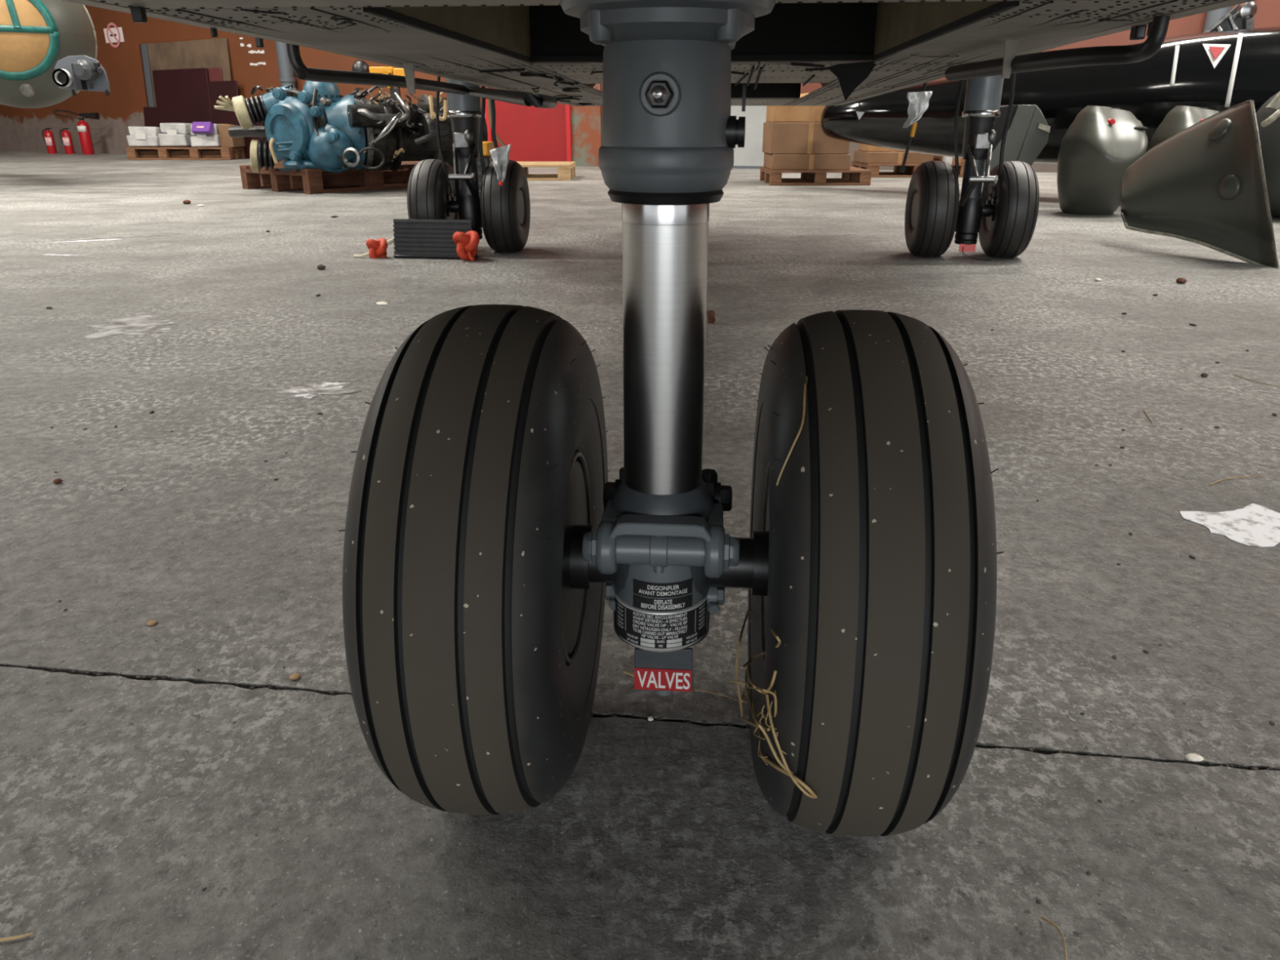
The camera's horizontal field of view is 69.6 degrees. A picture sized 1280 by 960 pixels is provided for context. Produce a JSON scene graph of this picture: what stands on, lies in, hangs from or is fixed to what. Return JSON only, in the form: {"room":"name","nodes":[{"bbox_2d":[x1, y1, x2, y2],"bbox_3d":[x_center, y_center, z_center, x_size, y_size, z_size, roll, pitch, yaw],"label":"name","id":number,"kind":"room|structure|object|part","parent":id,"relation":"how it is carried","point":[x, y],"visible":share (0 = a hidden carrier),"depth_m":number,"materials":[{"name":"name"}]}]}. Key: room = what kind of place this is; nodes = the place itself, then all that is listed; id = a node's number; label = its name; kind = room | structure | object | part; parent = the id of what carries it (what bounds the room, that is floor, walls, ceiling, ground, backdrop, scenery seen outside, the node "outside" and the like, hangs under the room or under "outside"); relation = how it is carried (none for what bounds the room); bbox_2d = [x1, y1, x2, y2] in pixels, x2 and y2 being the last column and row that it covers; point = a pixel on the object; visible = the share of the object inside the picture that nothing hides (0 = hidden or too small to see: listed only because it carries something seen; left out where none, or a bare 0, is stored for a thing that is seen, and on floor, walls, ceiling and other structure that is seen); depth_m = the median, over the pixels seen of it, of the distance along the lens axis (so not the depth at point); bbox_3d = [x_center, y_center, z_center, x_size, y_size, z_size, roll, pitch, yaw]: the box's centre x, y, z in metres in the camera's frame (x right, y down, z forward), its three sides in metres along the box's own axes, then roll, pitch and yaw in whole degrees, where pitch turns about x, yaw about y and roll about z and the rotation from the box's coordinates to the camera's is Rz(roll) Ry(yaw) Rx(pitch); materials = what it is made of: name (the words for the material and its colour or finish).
{"room":"aircraft hangar","nodes":[
{"label":"aircraft hangar","id":0,"kind":"room"},
{"bbox_2d":[0,4,485,154],"bbox_3d":[-10.210,-9.582,17.158,18.949,6.600,0.200,13,25,30],"label":"wall","id":1,"kind":"structure","parent":0,"point":[21,129],"depth_m":17.41,"materials":[{"name":"orange paint"}]},
{"bbox_2d":[103,22,124,47],"bbox_3d":[-9.887,-8.356,17.283,0.594,0.428,0.012,13,25,30],"label":"wall sign","id":2,"kind":"object","parent":1,"relation":"attached to","point":[115,34],"visible":1,"depth_m":17.27,"materials":[{"name":"grey"}]},
{"bbox_3d":[-9.886,-8.357,17.285,0.595,0.247,0.006,13,25,30],"label":"sign plate","id":3,"kind":"part","parent":2,"relation":"part of","materials":[{"name":"grey"}]},
{"bbox_2d":[240,37,266,66],"bbox_3d":[-6.518,-7.212,15.478,0.590,0.444,0.004,13,25,30],"label":"chalk marks","id":4,"kind":"object","parent":1,"relation":"attached to","point":[241,44],"visible":1,"depth_m":15.48,"materials":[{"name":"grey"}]},
{"bbox_2d":[275,40,296,88],"bbox_3d":[-5.767,-8.284,14.379,0.257,6.200,0.257,0,21,0],"label":"drain pipe","id":5,"kind":"object","parent":1,"relation":"attached to","point":[286,74],"visible":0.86,"depth_m":14.90,"materials":[{"name":"grey"}]},
{"bbox_2d":[0,150,1279,959],"bbox_3d":[-0.500,-1.577,5.825,51.000,0.086,40.000,0,21,0],"label":"floor","id":6,"kind":"structure","parent":0,"point":[136,780],"depth_m":1.22,"materials":[{"name":"concrete"}]},
{"bbox_2d":[0,933,34,942],"bbox_3d":[-0.495,0.362,0.728,0.026,0.002,0.003,-5,22,-13],"label":"straw","id":7,"kind":"object","parent":6,"relation":"on","point":[29,934],"visible":1,"depth_m":0.73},
{"bbox_2d":[41,128,57,153],"bbox_3d":[-11.817,-6.785,18.407,0.185,0.481,0.165,-17,27,-37],"label":"fire extinguisher","id":8,"kind":"object","parent":6,"relation":"on","point":[49,140],"visible":0.99,"depth_m":18.37,"materials":[{"name":"red metal"}]},
{"bbox_2d":[0,0,110,108],"bbox_3d":[-6.705,-4.219,9.613,4.712,2.080,1.486,19,28,40],"label":"aircraft","id":9,"kind":"object","parent":6,"relation":"on","point":[48,48],"visible":0.98,"depth_m":8.45,"materials":[{"name":"metal"}]},
{"bbox_3d":[-5.098,-3.705,8.392,0.473,0.307,0.030,0,21,0],"label":"bracket plate","id":10,"kind":"part","parent":9,"relation":"part of","materials":[{"name":"grey metal"}]},
{"bbox_2d":[71,59,102,89],"bbox_3d":[-4.971,-3.648,8.284,0.288,0.248,0.194,0,21,0],"label":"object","id":11,"kind":"object","parent":9,"relation":"attached to","point":[87,73],"depth_m":8.28,"materials":[{"name":"grey metal"}]},
{"bbox_2d":[53,478,62,484],"bbox_3d":[-1.042,0.001,1.647,0.014,0.009,0.012,0,21,0],"label":"clod","id":12,"kind":"object","parent":6,"relation":"on","point":[57,481],"visible":1,"depth_m":1.64,"materials":[{"name":"brown soil"}]},
{"bbox_2d":[59,128,75,154],"bbox_3d":[-11.322,-6.698,18.180,0.185,0.482,0.166,-17,27,-37],"label":"fire extinguisher","id":13,"kind":"object","parent":6,"relation":"on","point":[67,141],"visible":1,"depth_m":18.14,"materials":[{"name":"red metal"}]},
{"bbox_2d":[53,110,99,154],"bbox_3d":[-10.884,-6.770,17.913,0.879,0.811,0.210,3,21,7],"label":"fire extinguisher","id":14,"kind":"object","parent":6,"relation":"on","point":[83,129],"visible":0.98,"depth_m":17.82,"materials":[{"name":"red metal"}]},
{"bbox_2d":[139,44,155,106],"bbox_3d":[-9.121,-7.065,17.142,0.189,1.921,0.124,13,25,30],"label":"sheet","id":15,"kind":"object","parent":6,"relation":"on","point":[144,52],"visible":0.56,"depth_m":16.99,"materials":[{"name":"grey metal"}]},
{"bbox_2d":[146,620,157,626],"bbox_3d":[-0.629,0.184,1.186,0.012,0.004,0.013,0,21,0],"label":"chip","id":16,"kind":"object","parent":6,"relation":"on","point":[150,623],"visible":1,"depth_m":1.18,"materials":[{"name":"brown stone"}]},
{"bbox_2d":[151,67,211,127],"bbox_3d":[-8.252,-6.629,16.642,1.592,1.471,0.124,13,25,30],"label":"board","id":17,"kind":"object","parent":6,"relation":"on","point":[181,95],"visible":0.56,"depth_m":16.53,"materials":[{"name":"red wood"}]},
{"bbox_2d":[125,146,244,159],"bbox_3d":[-7.732,-5.583,15.708,1.718,0.199,0.660,0,21,0],"label":"pallet","id":18,"kind":"object","parent":6,"relation":"on","point":[164,153],"visible":0.96,"depth_m":15.45,"materials":[{"name":"brown wood"}]},
{"bbox_2d":[126,126,161,146],"bbox_3d":[-8.327,-5.839,15.636,0.507,0.324,0.621,0,21,0],"label":"paper package","id":19,"kind":"object","parent":18,"relation":"on","point":[140,136],"visible":0.77,"depth_m":15.38,"materials":[{"name":"white paper"}]},
{"bbox_2d":[158,122,194,146],"bbox_3d":[-7.839,-5.889,15.688,0.509,0.379,0.639,0,21,0],"label":"paper package","id":20,"kind":"object","parent":18,"relation":"on","point":[173,134],"visible":0.77,"depth_m":15.43,"materials":[{"name":"white paper"}]},
{"bbox_2d":[190,124,224,146],"bbox_3d":[-7.286,-5.847,15.602,0.480,0.364,0.641,0,21,0],"label":"paper package","id":21,"kind":"object","parent":18,"relation":"on","point":[212,140],"visible":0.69,"depth_m":15.35,"materials":[{"name":"white paper"}]},
{"bbox_2d":[191,121,213,133],"bbox_3d":[-7.243,-5.830,15.236,0.340,0.192,0.164,5,22,13],"label":"box","id":22,"kind":"object","parent":21,"relation":"on","point":[197,127],"visible":1,"depth_m":15.19,"materials":[{"name":"purple"}]},
{"bbox_2d":[217,124,244,146],"bbox_3d":[-6.936,-5.854,15.624,0.247,0.367,0.500,0,21,0],"label":"cardboard box","id":23,"kind":"object","parent":18,"relation":"on","point":[225,140],"visible":0.8,"depth_m":15.43,"materials":[{"name":"brown cardboard"}]},
{"bbox_2d":[182,199,191,204],"bbox_3d":[-3.554,-2.182,7.213,0.058,0.034,0.063,0,21,0],"label":"clod","id":24,"kind":"object","parent":6,"relation":"on","point":[185,202],"visible":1,"depth_m":7.20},
{"bbox_2d":[146,38,231,106],"bbox_3d":[-8.083,-6.846,16.570,2.387,1.928,0.124,13,25,30],"label":"sheet","id":25,"kind":"object","parent":6,"relation":"on","point":[205,53],"visible":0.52,"depth_m":16.26,"materials":[{"name":"brown wood"}]},
{"bbox_2d":[143,106,263,158],"bbox_3d":[-7.875,-6.246,16.513,3.409,0.852,0.124,13,25,30],"label":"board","id":26,"kind":"object","parent":6,"relation":"on","point":[150,114],"visible":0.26,"depth_m":17.10,"materials":[{"name":"wood"}]},
{"bbox_2d":[207,67,222,81],"bbox_3d":[-7.491,-6.474,16.256,0.534,1.465,0.124,13,25,30],"label":"board","id":27,"kind":"object","parent":6,"relation":"on","point":[214,74],"visible":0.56,"depth_m":16.01,"materials":[{"name":"red"}]},
{"bbox_2d":[208,80,239,125],"bbox_3d":[-7.249,-6.300,16.098,0.792,1.254,0.124,13,25,30],"label":"board","id":28,"kind":"object","parent":6,"relation":"on","point":[216,88],"visible":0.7,"depth_m":16.03,"materials":[{"name":"red wood"}]},
{"bbox_2d":[288,673,300,679],"bbox_3d":[-0.402,0.229,1.072,0.012,0.004,0.013,0,21,0],"label":"chip","id":29,"kind":"object","parent":6,"relation":"on","point":[294,676],"visible":1,"depth_m":1.07,"materials":[{"name":"brown stone"}]},
{"bbox_2d":[316,264,325,270],"bbox_3d":[-1.392,-0.931,4.020,0.036,0.023,0.032,-8,23,-19],"label":"clod","id":30,"kind":"object","parent":6,"relation":"on","point":[321,267],"visible":1,"depth_m":4.01,"materials":[{"name":"soil"}]},
{"bbox_2d":[239,160,459,194],"bbox_3d":[-2.710,-3.063,9.224,1.150,0.214,2.100,16,27,36],"label":"pallet","id":31,"kind":"object","parent":6,"relation":"on","point":[313,180],"visible":0.51,"depth_m":8.64,"materials":[{"name":"brown wood"}]},
{"bbox_2d":[273,159,285,168],"bbox_3d":[-3.193,-2.832,8.234,0.150,0.075,0.100,0,21,0],"label":"wedge","id":32,"kind":"object","parent":31,"relation":"on","point":[278,165],"visible":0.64,"depth_m":8.19,"materials":[{"name":"brown wood"}]},
{"bbox_2d":[213,80,488,173],"bbox_3d":[-2.538,-3.191,8.286,2.354,0.845,1.160,-8,23,-19],"label":"engine","id":33,"kind":"object","parent":31,"relation":"on","point":[313,126],"visible":0.94,"depth_m":8.05,"materials":[{"name":"metal"}]},
{"bbox_3d":[-2.836,-3.335,8.220,0.337,0.529,0.329,0,21,0],"label":"dome casing","id":34,"kind":"part","parent":33,"relation":"part of","materials":[{"name":"blue metal"}]},
{"bbox_3d":[-2.747,-2.960,8.184,0.392,0.418,0.500,0,21,0],"label":"casing","id":35,"kind":"part","parent":33,"relation":"part of","materials":[{"name":"blue metal"}]},
{"bbox_3d":[-2.705,-3.128,8.290,0.280,0.640,0.640,-12,24,-28],"label":"cone casing","id":36,"kind":"part","parent":33,"relation":"part of","materials":[{"name":"blue metal"}]},
{"bbox_2d":[351,59,404,103],"bbox_3d":[-2.908,-4.200,10.706,0.760,1.257,0.500,0,21,0],"label":"yellow hoist","id":37,"kind":"object","parent":6,"relation":"on","point":[359,65],"visible":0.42,"depth_m":10.46,"materials":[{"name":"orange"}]},
{"bbox_3d":[-3.188,-4.683,10.518,0.200,0.220,0.180,0,21,0],"label":"motor","id":38,"kind":"part","parent":37,"relation":"part of","materials":[{"name":"black"}]},
{"bbox_3d":[-2.948,-4.610,10.546,0.266,0.225,0.120,0,21,0],"label":"arm","id":39,"kind":"part","parent":37,"relation":"part of","materials":[{"name":"orange"}]},
{"bbox_2d":[376,301,387,305],"bbox_3d":[-0.916,-0.628,3.266,0.040,0.006,0.066,-7,22,-17],"label":"scrap","id":40,"kind":"object","parent":6,"relation":"on","point":[381,303],"visible":1,"depth_m":3.25,"materials":[{"name":"beige paper"}]},
{"bbox_2d":[353,218,479,261],"bbox_3d":[-1.046,-1.121,4.327,0.630,0.198,0.161,3,21,7],"label":"chock","id":41,"kind":"object","parent":6,"relation":"on","point":[414,238],"visible":0.99,"depth_m":4.32,"materials":[{"name":"rubber"}]},
{"bbox_2d":[477,141,494,195],"bbox_3d":[-1.253,-2.460,7.351,0.260,0.451,0.374,0,21,0],"label":"equipment cart","id":42,"kind":"object","parent":6,"relation":"on","point":[487,146],"visible":0.34,"depth_m":7.17,"materials":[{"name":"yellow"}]},
{"bbox_3d":[-1.253,-2.627,7.294,0.153,0.100,0.350,0,21,0],"label":"yellow lid","id":43,"kind":"part","parent":42,"relation":"part of","materials":[{"name":"orange"}]},
{"bbox_2d":[458,161,575,180],"bbox_3d":[-1.384,-3.504,10.424,1.250,0.164,0.900,0,21,0],"label":"pallet","id":44,"kind":"object","parent":6,"relation":"on","point":[566,170],"visible":0.51,"depth_m":10.05,"materials":[{"name":"brown wood"}]},
{"bbox_2d":[623,671,634,676],"bbox_3d":[-0.009,0.228,1.073,0.023,0.002,0.002,14,26,33],"label":"straw","id":45,"kind":"object","parent":6,"relation":"on","point":[624,672],"visible":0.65,"depth_m":1.07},
{"bbox_2d":[647,715,653,720],"bbox_3d":[0.011,0.258,0.995,0.006,0.004,0.006,0,21,0],"label":"pebble","id":46,"kind":"object","parent":6,"relation":"on","point":[650,717],"visible":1,"depth_m":0.99,"materials":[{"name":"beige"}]},
{"bbox_2d":[61,0,1255,836],"bbox_3d":[0.249,-2.158,2.610,2.940,3.334,11.102,2,21,4],"label":"aircraft","id":47,"kind":"object","parent":6,"relation":"on","point":[488,535],"visible":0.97,"depth_m":0.70,"materials":[{"name":"rubber"}]},
{"bbox_3d":[-0.478,-0.618,1.217,0.291,0.006,0.155,2,21,4],"label":"belly panel","id":48,"kind":"part","parent":47,"relation":"part of","materials":[{"name":"grey paint"}]},
{"bbox_3d":[-0.435,-0.808,1.717,0.291,0.016,0.908,2,21,4],"label":"belly panel","id":49,"kind":"part","parent":47,"relation":"part of","materials":[{"name":"grey paint"}]},
{"bbox_3d":[-0.390,-1.006,2.244,0.291,0.009,0.213,2,21,4],"label":"belly panel","id":50,"kind":"part","parent":47,"relation":"part of","materials":[{"name":"grey paint"}]},
{"bbox_2d":[489,99,511,186],"bbox_3d":[-0.637,-1.549,4.172,0.104,0.409,0.081,0,21,0],"label":"plastic bag","id":51,"kind":"object","parent":47,"relation":"hanging from","point":[500,155],"visible":0.96,"depth_m":4.19,"materials":[{"name":"clear plastic"}]},
{"bbox_3d":[-0.349,-1.183,2.720,0.291,0.019,0.796,2,21,4],"label":"belly panel","id":52,"kind":"part","parent":47,"relation":"part of","materials":[{"name":"grey paint"}]},
{"bbox_3d":[-0.283,-1.469,3.490,0.291,0.020,0.846,2,21,4],"label":"belly panel","id":53,"kind":"part","parent":47,"relation":"part of","materials":[{"name":"grey metal"}]},
{"bbox_3d":[-0.091,-0.997,2.222,0.301,0.009,0.213,2,21,4],"label":"belly panel","id":54,"kind":"part","parent":47,"relation":"part of","materials":[{"name":"grey metal"}]},
{"bbox_3d":[0.012,-0.520,0.966,1.311,0.006,0.296,2,21,4],"label":"belly panel","id":55,"kind":"part","parent":47,"relation":"part of","materials":[{"name":"grey metal"}]},
{"bbox_3d":[-0.010,-1.129,2.577,0.401,0.015,0.546,2,21,4],"label":"belly panel","id":56,"kind":"part","parent":47,"relation":"part of","materials":[{"name":"grey metal"}]},
{"bbox_3d":[-0.209,-1.790,4.355,0.291,0.022,0.996,2,21,4],"label":"belly panel","id":57,"kind":"part","parent":47,"relation":"part of","materials":[{"name":"grey metal"}]},
{"bbox_3d":[0.018,0.131,0.845,0.086,0.035,0.035,2,21,4],"label":"filling plate","id":58,"kind":"part","parent":47,"relation":"part of","materials":[{"name":"black metal"}]},
{"bbox_3d":[0.021,0.103,0.824,0.054,0.027,0.012,0,21,-1],"label":"warning plate","id":59,"kind":"part","parent":47,"relation":"part of","materials":[{"name":"black metal"}]},
{"bbox_2d":[611,478,714,649],"bbox_3d":[0.021,0.070,0.861,0.096,0.151,0.096,2,21,4],"label":"socket","id":60,"kind":"object","parent":47,"relation":"attached to","point":[669,606],"depth_m":0.82,"materials":[{"name":"grey paint"}]},
{"bbox_3d":[0.171,-0.990,2.202,0.216,0.009,0.213,2,21,4],"label":"belly panel","id":61,"kind":"part","parent":47,"relation":"part of","materials":[{"name":"grey metal"}]},
{"bbox_3d":[0.533,-1.791,4.361,0.370,0.020,0.866,2,21,4],"label":"belly panel","id":62,"kind":"part","parent":47,"relation":"part of","materials":[{"name":"grey metal"}]},
{"bbox_2d":[731,608,817,798],"bbox_3d":[0.107,0.144,0.812,0.050,0.212,0.334,0,21,0],"label":"tuft","id":63,"kind":"object","parent":47,"relation":"attached to","point":[786,771],"visible":0.98,"depth_m":0.69,"materials":[{"name":"beige plant"}]},
{"bbox_3d":[0.378,-1.118,2.548,0.370,0.015,0.546,2,21,4],"label":"belly panel","id":64,"kind":"part","parent":47,"relation":"part of","materials":[{"name":"grey metal"}]},
{"bbox_2d":[776,376,807,485],"bbox_3d":[0.118,-0.037,0.686,0.012,0.067,0.065,9,23,23],"label":"straw","id":65,"kind":"object","parent":47,"relation":"on","point":[805,385],"visible":1,"depth_m":0.67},
{"bbox_3d":[0.407,-0.983,2.185,0.250,0.009,0.213,2,21,4],"label":"belly panel","id":66,"kind":"part","parent":47,"relation":"part of","materials":[{"name":"grey metal"}]},
{"bbox_3d":[0.834,-1.760,4.277,0.237,0.022,0.996,2,21,4],"label":"belly panel","id":67,"kind":"part","parent":47,"relation":"part of","materials":[{"name":"grey metal"}]},
{"bbox_3d":[0.760,-1.438,3.413,0.237,0.020,0.846,2,21,4],"label":"belly panel","id":68,"kind":"part","parent":47,"relation":"part of","materials":[{"name":"grey metal"}]},
{"bbox_2d":[855,100,864,119],"bbox_3d":[1.023,-1.715,4.269,0.041,0.083,0.008,0,21,0],"label":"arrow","id":69,"kind":"object","parent":47,"relation":"hanging from","point":[860,113],"visible":1,"depth_m":4.27,"materials":[{"name":"paint"}]},
{"bbox_3d":[1.023,-1.695,4.279,0.041,0.038,0.004,0,21,0],"label":"tag plate","id":70,"kind":"part","parent":69,"relation":"part of","materials":[{"name":"paint"}]},
{"bbox_3d":[0.694,-1.152,2.642,0.237,0.019,0.796,2,21,4],"label":"belly panel","id":71,"kind":"part","parent":47,"relation":"part of","materials":[{"name":"grey paint"}]},
{"bbox_2d":[902,91,932,128],"bbox_3d":[0.925,-1.232,3.061,0.093,0.114,0.063,0,21,0],"label":"plastic film","id":72,"kind":"object","parent":47,"relation":"hanging from","point":[918,104],"visible":1,"depth_m":3.06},
{"bbox_3d":[0.654,-0.976,2.166,0.237,0.009,0.213,2,21,4],"label":"belly panel","id":73,"kind":"part","parent":47,"relation":"part of","materials":[{"name":"grey paint"}]},
{"bbox_3d":[1.554,-1.102,4.366,0.075,0.035,0.006,2,21,4],"label":"red plate","id":74,"kind":"part","parent":47,"relation":"part of","materials":[{"name":"red metal"}]},
{"bbox_3d":[0.609,-0.777,1.639,0.237,0.016,0.908,2,21,4],"label":"belly panel","id":75,"kind":"part","parent":47,"relation":"part of","materials":[{"name":"grey paint"}]},
{"bbox_2d":[989,104,1050,172],"bbox_3d":[2.700,-2.385,6.798,0.432,0.711,0.440,0,21,0],"label":"door","id":76,"kind":"structure","parent":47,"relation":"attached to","point":[1028,131],"depth_m":6.56,"materials":[{"name":"grey metal"}]},
{"bbox_3d":[0.566,-0.588,1.139,0.237,0.006,0.155,2,21,4],"label":"belly panel","id":77,"kind":"part","parent":47,"relation":"part of","materials":[{"name":"grey paint"}]},
{"bbox_2d":[706,310,715,323],"bbox_3d":[0.227,-0.523,2.947,0.026,0.039,0.040,0,21,0],"label":"bolt","id":78,"kind":"object","parent":6,"relation":"on","point":[710,314],"visible":1,"depth_m":2.93,"materials":[{"name":"red metal"}]},
{"bbox_2d":[694,688,745,703],"bbox_3d":[0.090,0.242,1.035,0.062,0.001,0.005,10,23,23],"label":"straw","id":79,"kind":"object","parent":6,"relation":"on","point":[695,689],"visible":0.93,"depth_m":1.04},
{"bbox_2d":[760,166,871,185],"bbox_3d":[1.821,-3.203,9.678,1.009,0.144,0.900,0,21,0],"label":"pallet","id":80,"kind":"object","parent":6,"relation":"on","point":[855,175],"visible":0.97,"depth_m":9.28,"materials":[{"name":"brown wood"}]},
{"bbox_2d":[763,152,850,169],"bbox_3d":[1.726,-3.325,9.586,0.787,0.149,0.702,0,21,0],"label":"cardboard box","id":81,"kind":"object","parent":80,"relation":"on","point":[772,162],"visible":0.83,"depth_m":9.26,"materials":[{"name":"brown cardboard"}]},
{"bbox_2d":[762,122,849,154],"bbox_3d":[1.704,-3.535,9.504,0.786,0.298,0.682,0,21,0],"label":"cardboard box","id":82,"kind":"object","parent":81,"relation":"on","point":[779,138],"visible":0.77,"depth_m":9.20,"materials":[{"name":"brown cardboard"}]},
{"bbox_2d":[765,93,824,122],"bbox_3d":[1.720,-3.808,9.408,0.777,0.278,0.603,0,21,0],"label":"cardboard box","id":83,"kind":"object","parent":82,"relation":"on","point":[785,113],"visible":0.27,"depth_m":9.16,"materials":[{"name":"brown cardboard"}]},
{"bbox_2d":[851,160,964,177],"bbox_3d":[3.219,-3.720,10.998,1.199,0.149,0.900,0,21,0],"label":"pallet","id":84,"kind":"object","parent":6,"relation":"on","point":[874,167],"visible":0.45,"depth_m":10.60,"materials":[{"name":"brown wood"}]},
{"bbox_2d":[853,150,933,163],"bbox_3d":[2.991,-3.830,10.900,0.771,0.126,0.702,0,21,0],"label":"cardboard box","id":85,"kind":"object","parent":84,"relation":"on","point":[864,157],"visible":0.72,"depth_m":10.58,"materials":[{"name":"brown cardboard"}]},
{"bbox_2d":[858,143,905,151],"bbox_3d":[2.920,-3.918,10.812,0.588,0.100,0.502,0,21,0],"label":"cardboard box","id":86,"kind":"object","parent":85,"relation":"on","point":[862,147],"visible":0.3,"depth_m":10.59,"materials":[{"name":"brown cardboard"}]},
{"bbox_2d":[942,155,952,164],"bbox_3d":[3.480,-3.716,10.370,0.130,0.600,0.130,0,21,0],"label":"post","id":87,"kind":"object","parent":84,"relation":"on","point":[948,159],"visible":0.02,"depth_m":10.37,"materials":[{"name":"white"}]},
{"bbox_2d":[933,155,964,163],"bbox_3d":[3.666,-3.828,10.847,0.403,0.160,0.602,0,21,0],"label":"cardboard box","id":88,"kind":"object","parent":84,"relation":"on","point":[936,157],"visible":0.1,"depth_m":10.59,"materials":[{"name":"brown cardboard"}]},
{"bbox_2d":[820,1,1279,163],"bbox_3d":[3.627,-2.961,7.287,4.959,1.454,1.135,13,25,31],"label":"aircraft","id":89,"kind":"object","parent":6,"relation":"on","point":[1233,62],"visible":0.65,"depth_m":6.90,"materials":[{"name":"black paint"}]},
{"bbox_3d":[4.465,-3.478,6.973,0.395,0.261,0.020,0,21,0],"label":"hinge plate","id":90,"kind":"part","parent":89,"relation":"part of","materials":[{"name":"grey paint"}]},
{"bbox_3d":[4.552,-3.457,6.890,0.112,0.209,0.050,0,21,0],"label":"hinge post","id":91,"kind":"part","parent":89,"relation":"part of","materials":[{"name":"metal"}]},
{"bbox_2d":[1040,916,1067,959],"bbox_3d":[0.328,0.357,0.723,0.004,0.016,0.046,-1,21,-2],"label":"straw","id":92,"kind":"object","parent":6,"relation":"on","point":[1042,917],"visible":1,"depth_m":0.72,"materials":[{"name":"beige plant"}]},
{"bbox_2d":[1057,105,1147,215],"bbox_3d":[3.171,-2.192,6.319,0.495,0.704,0.602,0,21,0],"label":"engine cowling","id":93,"kind":"object","parent":6,"relation":"on","point":[1100,143],"visible":0.89,"depth_m":6.17,"materials":[{"name":"grey metal"}]},
{"bbox_2d":[1176,277,1186,283],"bbox_3d":[2.167,-0.799,3.681,0.036,0.023,0.036,-13,25,-30],"label":"clod","id":94,"kind":"object","parent":6,"relation":"on","point":[1180,280],"visible":1,"depth_m":3.67,"materials":[{"name":"brown soil"}]},
{"bbox_2d":[1147,105,1219,150],"bbox_3d":[3.778,-2.194,6.322,0.473,0.704,0.576,0,21,0],"label":"engine cowling","id":95,"kind":"object","parent":6,"relation":"on","point":[1180,117],"visible":0.2,"depth_m":6.20,"materials":[{"name":"grey metal"}]},
{"bbox_2d":[1185,753,1204,761],"bbox_3d":[0.563,0.282,0.934,0.018,0.004,0.011,0,21,0],"label":"scrap","id":96,"kind":"object","parent":6,"relation":"on","point":[1190,757],"visible":1,"depth_m":0.93,"materials":[{"name":"beige paper"}]},
{"bbox_2d":[1120,100,1279,268],"bbox_3d":[2.721,-1.462,4.474,0.364,0.707,1.159,-8,23,-20],"label":"engine cowling","id":97,"kind":"object","parent":6,"relation":"on","point":[1205,184],"visible":0.99,"depth_m":4.37,"materials":[{"name":"grey metal"}]},
{"bbox_2d":[1200,373,1208,377],"bbox_3d":[1.432,-0.266,2.333,0.020,0.010,0.013,-11,24,-26],"label":"pebble","id":98,"kind":"object","parent":6,"relation":"on","point":[1203,375],"visible":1,"depth_m":2.33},
{"bbox_2d":[1208,475,1264,485],"bbox_3d":[1.073,-0.002,1.661,0.132,0.002,0.014,-7,22,-18],"label":"straw","id":99,"kind":"object","parent":6,"relation":"on","point":[1249,476],"visible":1,"depth_m":1.67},
{"bbox_2d":[1234,374,1279,386],"bbox_3d":[1.532,-0.246,2.288,0.010,0.002,0.123,-8,23,-20],"label":"straw","id":100,"kind":"object","parent":6,"relation":"on","point":[1234,375],"visible":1,"depth_m":2.29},
{"bbox_2d":[1255,91,1279,217],"bbox_3d":[4.303,-2.151,6.034,0.603,0.834,0.783,8,23,20],"label":"pod","id":101,"kind":"object","parent":6,"relation":"on","point":[1268,117],"visible":0.62,"depth_m":5.94,"materials":[{"name":"paint"}]},
{"bbox_3d":[3.943,-2.256,5.739,0.086,0.103,0.080,0,21,0],"label":"handle","id":102,"kind":"part","parent":101,"relation":"part of","materials":[{"name":"grey metal"}]},
{"bbox_2d":[600,0,1279,172],"bbox_3d":[6.474,-6.890,10.251,18.000,6.600,0.200,6,22,14],"label":"wall","id":103,"kind":"structure","parent":0,"point":[1268,13],"depth_m":10.92,"materials":[{"name":"orange paint"}]},
{"bbox_2d":[484,86,572,161],"bbox_3d":[-1.606,-5.616,12.986,1.292,2.240,0.110,6,22,14],"label":"door","id":104,"kind":"structure","parent":103,"relation":"in","point":[534,134],"depth_m":13.21,"materials":[{"name":"red paint"}]},
{"bbox_2d":[570,83,601,166],"bbox_3d":[-0.780,-5.902,12.672,0.472,3.000,0.030,6,22,14],"label":"trim","id":105,"kind":"structure","parent":103,"relation":"attached to","point":[586,135],"depth_m":13.04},
{"bbox_2d":[730,106,766,168],"bbox_3d":[1.414,-5.384,12.197,0.819,2.380,0.070,6,22,14],"label":"door","id":106,"kind":"structure","parent":103,"relation":"in","point":[752,156],"depth_m":12.45,"materials":[{"name":"white paint"}]},
{"bbox_3d":[1.414,-5.384,12.197,0.819,2.380,0.070,6,22,14],"label":"frame","id":107,"kind":"part","parent":106,"relation":"part of","materials":[{"name":"grey metal"}]},
{"bbox_2d":[1203,5,1231,31],"bbox_3d":[6.623,-6.596,10.048,0.257,6.200,0.257,0,21,0],"label":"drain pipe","id":108,"kind":"object","parent":103,"relation":"attached to","point":[1212,16],"visible":0.02,"depth_m":10.48,"materials":[{"name":"grey metal"}]}
]}

